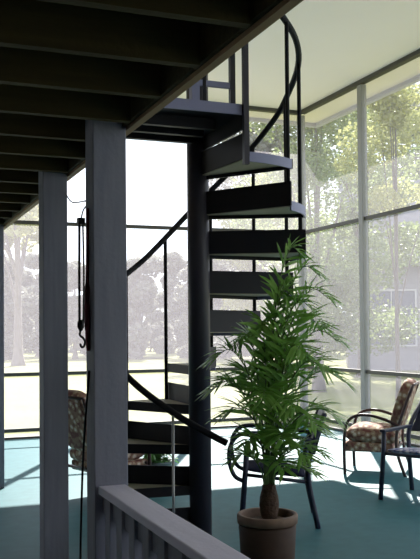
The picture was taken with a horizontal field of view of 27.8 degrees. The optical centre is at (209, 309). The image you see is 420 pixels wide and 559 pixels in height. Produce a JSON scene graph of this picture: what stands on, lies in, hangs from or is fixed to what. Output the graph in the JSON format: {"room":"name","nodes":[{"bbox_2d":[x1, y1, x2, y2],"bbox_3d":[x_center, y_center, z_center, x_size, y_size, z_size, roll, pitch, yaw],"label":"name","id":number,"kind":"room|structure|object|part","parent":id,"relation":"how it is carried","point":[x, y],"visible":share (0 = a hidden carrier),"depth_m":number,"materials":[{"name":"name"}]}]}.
{"room":"screened porch","nodes":[
{"label":"screened porch","id":0,"kind":"room"},
{"bbox_2d":[0,426,419,558],"bbox_3d":[-0.165,1.677,4.692,9.980,0.120,15.520,0,-2,-22],"label":"floor","id":1,"kind":"structure","parent":0,"point":[354,523],"depth_m":7.36,"materials":[{"name":"teal carpet"}]},
{"bbox_2d":[0,225,3,487],"bbox_3d":[-2.088,0.336,8.238,0.160,2.768,0.160,0,-2,-22],"label":"wooden post","id":2,"kind":"object","parent":1,"relation":"on","point":[1,226],"visible":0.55,"depth_m":8.18,"materials":[{"name":"grey wood"}]},
{"bbox_2d":[38,171,68,558],"bbox_3d":[-1.030,0.262,5.592,0.160,2.768,0.160,0,-2,-22],"label":"wooden post","id":3,"kind":"object","parent":1,"relation":"on","point":[53,263],"visible":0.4,"depth_m":5.52,"materials":[{"name":"grey wood"}]},
{"bbox_2d":[0,0,302,229],"bbox_3d":[-2.833,-1.030,4.337,4.518,0.296,12.900,0,-2,-22],"label":"wooden deck","id":4,"kind":"object","parent":3,"relation":"on","point":[64,64],"visible":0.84,"depth_m":3.48,"materials":[{"name":"brown wood"}]},
{"bbox_2d":[85,120,127,558],"bbox_3d":[-0.524,0.226,4.311,0.172,2.768,0.165,0,-2,-22],"label":"wooden post","id":5,"kind":"object","parent":1,"relation":"on","point":[105,142],"visible":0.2,"depth_m":4.24,"materials":[{"name":"grey wood"}]},
{"bbox_2d":[65,194,85,202],"bbox_3d":[-0.794,-0.657,4.973,0.012,0.238,1.233,0,-1,-14],"label":"wire","id":6,"kind":"object","parent":5,"relation":"attached to","point":[65,194],"visible":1,"depth_m":4.91,"materials":[{"name":"grey"}]},
{"bbox_2d":[77,206,85,347],"bbox_3d":[-0.666,-0.172,4.434,0.056,0.752,0.043,0,-2,-22],"label":"cord","id":7,"kind":"object","parent":6,"relation":"hanging from","point":[80,221],"visible":0.96,"depth_m":4.43,"materials":[{"name":"black plastic"}]},
{"bbox_2d":[79,371,89,558],"bbox_3d":[-0.635,0.958,4.309,0.012,1.295,0.134,0,-2,-34],"label":"cord","id":8,"kind":"object","parent":5,"relation":"attached to","point":[88,379],"visible":1,"depth_m":4.33,"materials":[{"name":"black plastic"}]},
{"bbox_2d":[84,208,89,350],"bbox_3d":[-0.619,-0.150,4.281,0.030,0.720,0.028,-1,-1,1],"label":"rope","id":9,"kind":"object","parent":5,"relation":"attached to","point":[87,287],"visible":1,"depth_m":4.27,"materials":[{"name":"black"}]},
{"bbox_2d":[68,389,150,471],"bbox_3d":[-1.003,1.210,7.725,0.736,0.986,0.603,1,-2,-41],"label":"armchair","id":10,"kind":"object","parent":1,"relation":"on","point":[76,398],"visible":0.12,"depth_m":7.55,"materials":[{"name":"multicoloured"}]},
{"bbox_3d":[-1.272,0.775,7.503,0.028,0.028,0.553,1,-2,-41],"label":"rail","id":11,"kind":"part","parent":10,"relation":"part of","materials":[{"name":"black"}]},
{"bbox_3d":[-1.131,1.426,7.606,0.028,0.028,0.570,1,-2,-41],"label":"seat rail","id":12,"kind":"part","parent":10,"relation":"part of","materials":[{"name":"black metal"}]},
{"bbox_2d":[68,389,86,451],"bbox_3d":[-1.173,0.994,7.583,0.255,0.561,0.510,1,-2,-41],"label":"cushion","id":13,"kind":"object","parent":10,"relation":"on","point":[76,406],"depth_m":7.48,"materials":[{"name":"brown fabric"}]},
{"bbox_2d":[69,448,143,462],"bbox_3d":[-0.938,1.300,7.780,0.544,0.213,0.530,1,-2,-41],"label":"seat cushion","id":14,"kind":"object","parent":10,"relation":"on","point":[75,453],"depth_m":7.68,"materials":[{"name":"brown fabric"}]},
{"bbox_3d":[-0.762,1.377,7.553,0.598,0.631,0.033,1,-2,-41],"label":"arm","id":15,"kind":"part","parent":10,"relation":"part of","materials":[{"name":"black"}]},
{"bbox_2d":[142,454,178,465],"bbox_3d":[-0.548,1.448,8.260,0.580,0.518,0.513,-1,-1,20],"label":"potted plant","id":16,"kind":"object","parent":1,"relation":"on","point":[156,459],"visible":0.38,"depth_m":8.21,"materials":[{"name":"green plant"}]},
{"bbox_3d":[-0.524,1.593,8.311,0.330,0.230,0.330,0,-2,-22],"label":"pot","id":17,"kind":"part","parent":16,"relation":"part of","materials":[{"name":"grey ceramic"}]},
{"bbox_2d":[98,484,249,558],"bbox_3d":[0.225,1.190,2.437,0.140,0.735,3.819,0,-2,-22],"label":"porch railing","id":18,"kind":"object","parent":1,"relation":"on","point":[136,526],"visible":1,"depth_m":3.53,"materials":[{"name":"grey wood"}]},
{"bbox_3d":[0.218,0.912,2.442,0.080,0.092,3.819,0,-2,-22],"label":"rail","id":19,"kind":"part","parent":18,"relation":"part of","materials":[{"name":"grey wood"}]},
{"bbox_2d":[126,15,305,535],"bbox_3d":[-0.127,-0.333,5.778,1.573,3.950,1.487,0,-1,-20],"label":"spiral staircase","id":20,"kind":"structure","parent":1,"relation":"on","point":[197,122],"depth_m":5.74,"materials":[{"name":"black metal"}]},
{"bbox_3d":[-0.096,-1.683,5.094,0.050,0.885,0.050,0,-2,-22],"label":"guard post","id":21,"kind":"part","parent":20,"relation":"part of","materials":[{"name":"blue paint"}]},
{"bbox_3d":[-0.041,-1.683,5.116,0.022,0.885,0.022,0,-2,-22],"label":"guard post","id":22,"kind":"part","parent":20,"relation":"part of","materials":[{"name":"black metal"}]},
{"bbox_3d":[0.037,-1.358,5.138,0.240,0.035,0.020,0,-2,-22],"label":"guard rail","id":23,"kind":"part","parent":20,"relation":"part of","materials":[{"name":"blue paint"}]},
{"bbox_3d":[0.131,-1.683,5.184,0.032,0.885,0.032,0,-2,-22],"label":"guard post","id":24,"kind":"part","parent":20,"relation":"part of","materials":[{"name":"grey metal"}]},
{"bbox_2d":[237,507,297,558],"bbox_3d":[0.345,1.422,5.086,0.366,0.400,0.366,0,-2,-22],"label":"pot","id":25,"kind":"object","parent":1,"relation":"on","point":[263,534],"depth_m":4.95,"materials":[{"name":"brown ceramic"}]},
{"bbox_2d":[194,236,357,558],"bbox_3d":[0.404,0.586,5.101,0.982,2.071,0.858,0,-2,-32],"label":"potted palm","id":26,"kind":"object","parent":1,"relation":"on","point":[266,531],"visible":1,"depth_m":5.01,"materials":[{"name":"green plant"}]},
{"bbox_2d":[227,409,326,528],"bbox_3d":[0.525,1.228,6.701,0.762,0.872,0.604,-1,-1,3],"label":"patio chair","id":27,"kind":"object","parent":1,"relation":"on","point":[248,465],"visible":0.6,"depth_m":6.44,"materials":[{"name":"blue paint"}]},
{"bbox_3d":[0.255,1.363,6.442,0.090,0.588,0.044,0,-1,-16],"label":"leg","id":28,"kind":"part","parent":27,"relation":"part of","materials":[{"name":"blue paint"}]},
{"bbox_3d":[0.483,1.136,6.971,0.647,0.401,0.031,-1,-1,3],"label":"arm","id":29,"kind":"part","parent":27,"relation":"part of","materials":[{"name":"blue paint"}]},
{"bbox_3d":[0.451,1.123,6.442,0.647,0.401,0.031,-1,-1,3],"label":"arm","id":30,"kind":"part","parent":27,"relation":"part of","materials":[{"name":"blue paint"}]},
{"bbox_3d":[0.511,1.251,6.701,0.461,0.087,0.493,-1,-1,3],"label":"seat","id":31,"kind":"part","parent":27,"relation":"part of","materials":[{"name":"black fabric"}]},
{"bbox_3d":[0.502,1.281,6.436,0.473,0.083,0.028,-1,-1,3],"label":"seat rail","id":32,"kind":"part","parent":27,"relation":"part of","materials":[{"name":"black metal"}]},
{"bbox_3d":[0.837,1.231,6.948,0.170,0.872,0.063,-1,-1,3],"label":"leg","id":33,"kind":"part","parent":27,"relation":"part of","materials":[{"name":"blue paint"}]},
{"bbox_3d":[0.805,1.218,6.419,0.170,0.872,0.063,-1,-1,3],"label":"leg","id":34,"kind":"part","parent":27,"relation":"part of","materials":[{"name":"blue paint"}]},
{"bbox_3d":[0.842,0.951,6.689,0.112,0.310,0.530,-1,-1,3],"label":"backrest","id":35,"kind":"part","parent":27,"relation":"part of","materials":[{"name":"blue paint"}]},
{"bbox_2d":[297,115,307,420],"bbox_3d":[1.482,-0.645,13.614,0.100,4.930,0.100,0,-2,-22],"label":"trim","id":36,"kind":"structure","parent":1,"relation":"on","point":[303,272],"depth_m":13.59,"materials":[{"name":"grey paint"}]},
{"bbox_2d":[357,84,370,421],"bbox_3d":[2.158,-0.693,11.925,0.090,4.930,0.110,0,-2,-22],"label":"trim","id":37,"kind":"structure","parent":1,"relation":"on","point":[361,89],"depth_m":11.89,"materials":[{"name":"grey paint"}]},
{"bbox_2d":[342,378,419,476],"bbox_3d":[1.812,1.216,8.953,0.736,0.986,0.603,-1,-1,19],"label":"armchair","id":38,"kind":"object","parent":1,"relation":"on","point":[362,436],"visible":0.9,"depth_m":8.75,"materials":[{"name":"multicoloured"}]},
{"bbox_3d":[1.654,1.384,8.703,0.598,0.631,0.033,-1,-1,19],"label":"arm","id":39,"kind":"part","parent":38,"relation":"part of","materials":[{"name":"black metal"}]},
{"bbox_2d":[346,422,401,442],"bbox_3d":[1.732,1.306,8.980,0.544,0.213,0.530,-1,-1,19],"label":"seat cushion","id":40,"kind":"object","parent":38,"relation":"on","point":[360,432],"depth_m":8.78,"materials":[{"name":"brown fabric"}]},
{"bbox_3d":[1.843,1.395,9.241,0.598,0.631,0.033,-1,-1,19],"label":"arm","id":41,"kind":"part","parent":38,"relation":"part of","materials":[{"name":"black metal"}]},
{"bbox_2d":[390,378,415,431],"bbox_3d":[2.021,0.998,8.885,0.255,0.561,0.510,-1,-1,19],"label":"cushion","id":42,"kind":"object","parent":38,"relation":"on","point":[404,391],"depth_m":8.66,"materials":[{"name":"brown fabric"}]},
{"bbox_3d":[1.971,1.233,8.604,0.205,0.931,0.033,-1,-1,19],"label":"leg","id":43,"kind":"part","parent":38,"relation":"part of","materials":[{"name":"black metal"}]},
{"bbox_3d":[2.154,1.244,9.126,0.205,0.931,0.033,-1,-1,19],"label":"leg","id":44,"kind":"part","parent":38,"relation":"part of","materials":[{"name":"black metal"}]},
{"bbox_2d":[378,401,419,499],"bbox_3d":[1.974,1.233,7.599,0.604,0.879,0.863,-2,-2,40],"label":"patio chair","id":45,"kind":"object","parent":1,"relation":"on","point":[410,452],"visible":1,"depth_m":7.48,"materials":[{"name":"blue paint"}]},
{"bbox_3d":[1.516,1.378,7.475,0.090,0.588,0.044,0,-2,-30],"label":"leg","id":46,"kind":"part","parent":45,"relation":"part of","materials":[{"name":"blue paint"}]},
{"bbox_3d":[1.684,1.076,7.673,0.056,0.025,0.525,-2,-2,40],"label":"arm","id":47,"kind":"part","parent":45,"relation":"part of","materials":[{"name":"blue paint"}]},
{"bbox_3d":[1.730,1.264,7.312,0.530,0.028,0.028,-2,-2,40],"label":"seat rail","id":48,"kind":"part","parent":45,"relation":"part of","materials":[{"name":"black metal"}]},
{"bbox_3d":[1.877,1.258,7.485,0.493,0.087,0.461,-2,-2,40],"label":"seat","id":49,"kind":"part","parent":45,"relation":"part of","materials":[{"name":"blue fabric"}]},
{"bbox_3d":[1.934,1.242,7.963,0.055,0.879,0.361,-2,-2,42],"label":"leg","id":50,"kind":"part","parent":45,"relation":"part of","materials":[{"name":"blue paint"}]},
{"bbox_3d":[2.154,0.968,7.820,0.530,0.310,0.301,-2,-2,40],"label":"backrest","id":51,"kind":"part","parent":45,"relation":"part of","materials":[{"name":"blue paint"}]},
{"bbox_2d":[177,0,419,122],"bbox_3d":[-0.224,-3.452,4.785,10.930,0.140,16.470,0,-2,-22],"label":"ceiling","id":52,"kind":"structure","parent":0,"point":[343,42],"depth_m":10.85,"materials":[{"name":"beige paint"}]},
{"bbox_2d":[249,117,317,127],"bbox_3d":[-3.267,-3.208,12.476,10.990,0.200,0.080,0,-2,-22],"label":"trim","id":53,"kind":"structure","parent":52,"relation":"attached to","point":[251,119],"depth_m":14.20,"materials":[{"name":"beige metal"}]},
{"bbox_2d":[316,74,419,126],"bbox_3d":[4.888,-3.417,6.828,0.080,0.200,16.470,0,-2,-22],"label":"trim","id":54,"kind":"structure","parent":52,"relation":"attached to","point":[411,81],"depth_m":12.77,"materials":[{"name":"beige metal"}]},
{"bbox_3d":[-4.775,-0.887,2.921,0.100,5.000,15.320,0,-2,-22],"label":"wall","id":55,"kind":"structure","parent":0,"visible":0},
{"bbox_2d":[4,367,251,376],"bbox_3d":[-3.045,0.914,11.761,9.680,0.050,0.040,0,-2,-22],"label":"trim","id":56,"kind":"structure","parent":55,"relation":"attached to","point":[217,368],"depth_m":12.24,"materials":[{"name":"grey metal"}]},
{"bbox_2d":[13,220,251,230],"bbox_3d":[-3.063,-1.225,11.813,9.680,0.050,0.040,0,-2,-22],"label":"trim","id":57,"kind":"structure","parent":55,"relation":"attached to","point":[17,221],"depth_m":12.63,"materials":[{"name":"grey metal"}]},
{"bbox_2d":[4,416,277,432],"bbox_3d":[-3.038,1.694,11.742,9.680,0.050,0.040,0,-2,-22],"label":"trim","id":58,"kind":"structure","parent":55,"relation":"attached to","point":[235,418],"depth_m":12.68,"materials":[{"name":"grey metal"}]},
{"bbox_2d":[4,422,286,439],"bbox_3d":[-3.037,1.799,11.739,9.680,0.030,0.070,0,-2,-22],"label":"trim","id":59,"kind":"structure","parent":55,"relation":"attached to","point":[223,426],"depth_m":11.93,"materials":[{"name":"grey metal"}]},
{"bbox_2d":[249,106,301,114],"bbox_3d":[-3.057,-3.157,11.869,9.730,0.055,0.090,0,-2,-22],"label":"trim","id":60,"kind":"structure","parent":55,"relation":"attached to","point":[251,108],"depth_m":13.43,"materials":[{"name":"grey metal"}]},
{"bbox_3d":[2.651,-1.082,-2.411,9.730,5.000,0.100,0,-2,-22],"label":"wall","id":61,"kind":"structure","parent":0,"visible":0},
{"bbox_2d":[301,49,419,113],"bbox_3d":[4.303,-3.351,6.565,0.090,0.055,15.220,0,-2,-22],"label":"trim","id":62,"kind":"structure","parent":61,"relation":"attached to","point":[415,54],"depth_m":11.85,"materials":[{"name":"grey metal"}]},
{"bbox_2d":[304,366,419,377],"bbox_3d":[4.339,0.720,6.466,0.040,0.050,15.220,0,-2,-22],"label":"trim","id":63,"kind":"structure","parent":61,"relation":"attached to","point":[415,375],"depth_m":11.54,"materials":[{"name":"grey metal"}]},
{"bbox_2d":[306,204,419,233],"bbox_3d":[4.320,-1.419,6.518,0.040,0.050,15.220,0,-2,-22],"label":"trim","id":64,"kind":"structure","parent":61,"relation":"attached to","point":[417,206],"depth_m":11.78,"materials":[{"name":"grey metal"}]},
{"bbox_2d":[308,422,419,447],"bbox_3d":[4.347,1.605,6.444,0.070,0.030,15.220,0,-2,-22],"label":"trim","id":65,"kind":"structure","parent":61,"relation":"attached to","point":[333,428],"depth_m":12.42,"materials":[{"name":"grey metal"}]},
{"bbox_2d":[311,415,419,439],"bbox_3d":[4.346,1.500,6.447,0.040,0.050,15.220,0,-2,-22],"label":"trim","id":66,"kind":"structure","parent":61,"relation":"attached to","point":[413,436],"depth_m":12.19,"materials":[{"name":"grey metal"}]},
{"label":"outside","id":67,"kind":"structure","parent":0,"visible":0},
{"bbox_2d":[4,342,419,443],"bbox_3d":[-7.865,3.012,53.332,165.000,0.199,155.000,0,-2,-22],"label":"lawn","id":68,"kind":"structure","parent":67,"point":[21,393],"depth_m":23.27,"materials":[{"name":"green plant"}]},
{"bbox_2d":[4,204,38,365],"bbox_3d":[-9.229,-2.028,38.750,5.157,9.607,5.863,0,-2,-22],"label":"tree","id":69,"kind":"object","parent":68,"relation":"on","point":[14,233],"visible":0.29,"depth_m":38.91,"materials":[{"name":"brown plant"}]},
{"bbox_2d":[4,256,38,360],"bbox_3d":[-12.002,-0.007,49.869,4.248,6.517,3.988,1,-2,-41],"label":"tree","id":70,"kind":"object","parent":68,"relation":"on","point":[30,305],"visible":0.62,"depth_m":49.48,"materials":[{"name":"grey plant"}]},
{"bbox_2d":[21,252,68,355],"bbox_3d":[-11.958,-0.226,57.989,4.302,7.284,5.056,0,-2,-22],"label":"tree","id":71,"kind":"object","parent":68,"relation":"on","point":[31,259],"visible":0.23,"depth_m":56.90,"materials":[{"name":"grey plant"}]},
{"bbox_2d":[68,260,85,358],"bbox_3d":[-7.971,0.013,51.221,4.433,6.112,4.232,0,-2,-22],"label":"tree","id":72,"kind":"object","parent":68,"relation":"on","point":[73,332],"visible":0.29,"depth_m":50.57,"materials":[{"name":"grey plant"}]},
{"bbox_2d":[127,254,177,358],"bbox_3d":[-4.111,-0.134,49.879,3.970,6.275,4.622,-1,-1,13],"label":"tree","id":73,"kind":"object","parent":68,"relation":"on","point":[142,288],"visible":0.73,"depth_m":49.10,"materials":[{"name":"grey plant"}]},
{"bbox_2d":[144,251,187,353],"bbox_3d":[-2.356,-0.421,59.088,4.440,7.402,4.116,-1,-1,8],"label":"tree","id":74,"kind":"object","parent":68,"relation":"on","point":[176,261],"visible":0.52,"depth_m":58.40,"materials":[{"name":"grey plant"}]},
{"bbox_2d":[24,291,344,352],"bbox_3d":[-0.766,1.216,65.903,71.608,5.808,4.349,-1,-1,0],"label":"hedge","id":75,"kind":"object","parent":68,"relation":"on","point":[147,346],"visible":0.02,"depth_m":65.45,"materials":[{"name":"grey plant"}]},
{"bbox_2d":[173,260,236,357],"bbox_3d":[-0.018,-0.105,49.894,4.520,6.719,4.578,0,-2,-22],"label":"tree","id":76,"kind":"object","parent":68,"relation":"on","point":[180,291],"visible":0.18,"depth_m":49.41,"materials":[{"name":"grey plant"}]},
{"bbox_2d":[225,263,281,357],"bbox_3d":[2.905,-0.490,46.825,4.355,6.711,4.498,0,-2,-22],"label":"tree","id":77,"kind":"object","parent":68,"relation":"on","point":[245,352],"visible":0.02,"depth_m":47.33,"materials":[{"name":"grey plant"}]},
{"bbox_2d":[215,172,307,370],"bbox_3d":[2.128,-1.489,34.063,4.590,8.097,4.358,-1,-1,7],"label":"tree","id":78,"kind":"object","parent":68,"relation":"on","point":[246,304],"visible":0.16,"depth_m":33.34,"materials":[{"name":"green plant"}]},
{"bbox_2d":[209,122,332,350],"bbox_3d":[2.732,-3.234,39.749,7.065,11.852,5.664,0,-1,-9],"label":"tree","id":79,"kind":"object","parent":68,"relation":"on","point":[265,147],"visible":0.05,"depth_m":39.58,"materials":[{"name":"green plant"}]},
{"bbox_2d":[229,108,392,391],"bbox_3d":[2.738,-2.425,23.080,4.547,9.419,4.669,-1,-2,22],"label":"tree","id":80,"kind":"object","parent":68,"relation":"on","point":[318,174],"visible":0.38,"depth_m":22.89,"materials":[{"name":"green plant"}]},
{"bbox_2d":[308,229,338,352],"bbox_3d":[7.238,-1.378,57.022,4.221,8.907,4.195,0,-2,-22],"label":"tree","id":81,"kind":"object","parent":68,"relation":"on","point":[337,229],"visible":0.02,"depth_m":56.25,"materials":[{"name":"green plant"}]},
{"bbox_2d":[290,89,419,376],"bbox_3d":[5.400,-2.972,28.913,5.516,10.751,5.346,0,-2,-22],"label":"tree","id":82,"kind":"object","parent":68,"relation":"on","point":[346,232],"visible":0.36,"depth_m":28.42,"materials":[{"name":"green plant"}]},
{"bbox_2d":[333,83,419,401],"bbox_3d":[4.256,-1.486,18.548,2.712,7.288,2.678,-1,-2,33],"label":"tree","id":83,"kind":"object","parent":68,"relation":"on","point":[392,112],"visible":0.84,"depth_m":18.48,"materials":[{"name":"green plant"}]},
{"bbox_2d":[338,179,419,369],"bbox_3d":[12.126,-1.634,36.131,13.100,8.100,8.000,-1,-1,8],"label":"house","id":84,"kind":"structure","parent":68,"relation":"on","point":[410,355],"depth_m":33.23,"materials":[{"name":"grey"}]},
{"bbox_2d":[352,84,419,179],"bbox_3d":[12.122,-4.818,46.423,9.302,15.183,9.654,-1,-2,35],"label":"tree","id":85,"kind":"object","parent":68,"relation":"on","point":[416,157],"visible":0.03,"depth_m":44.57,"materials":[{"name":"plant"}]}
]}

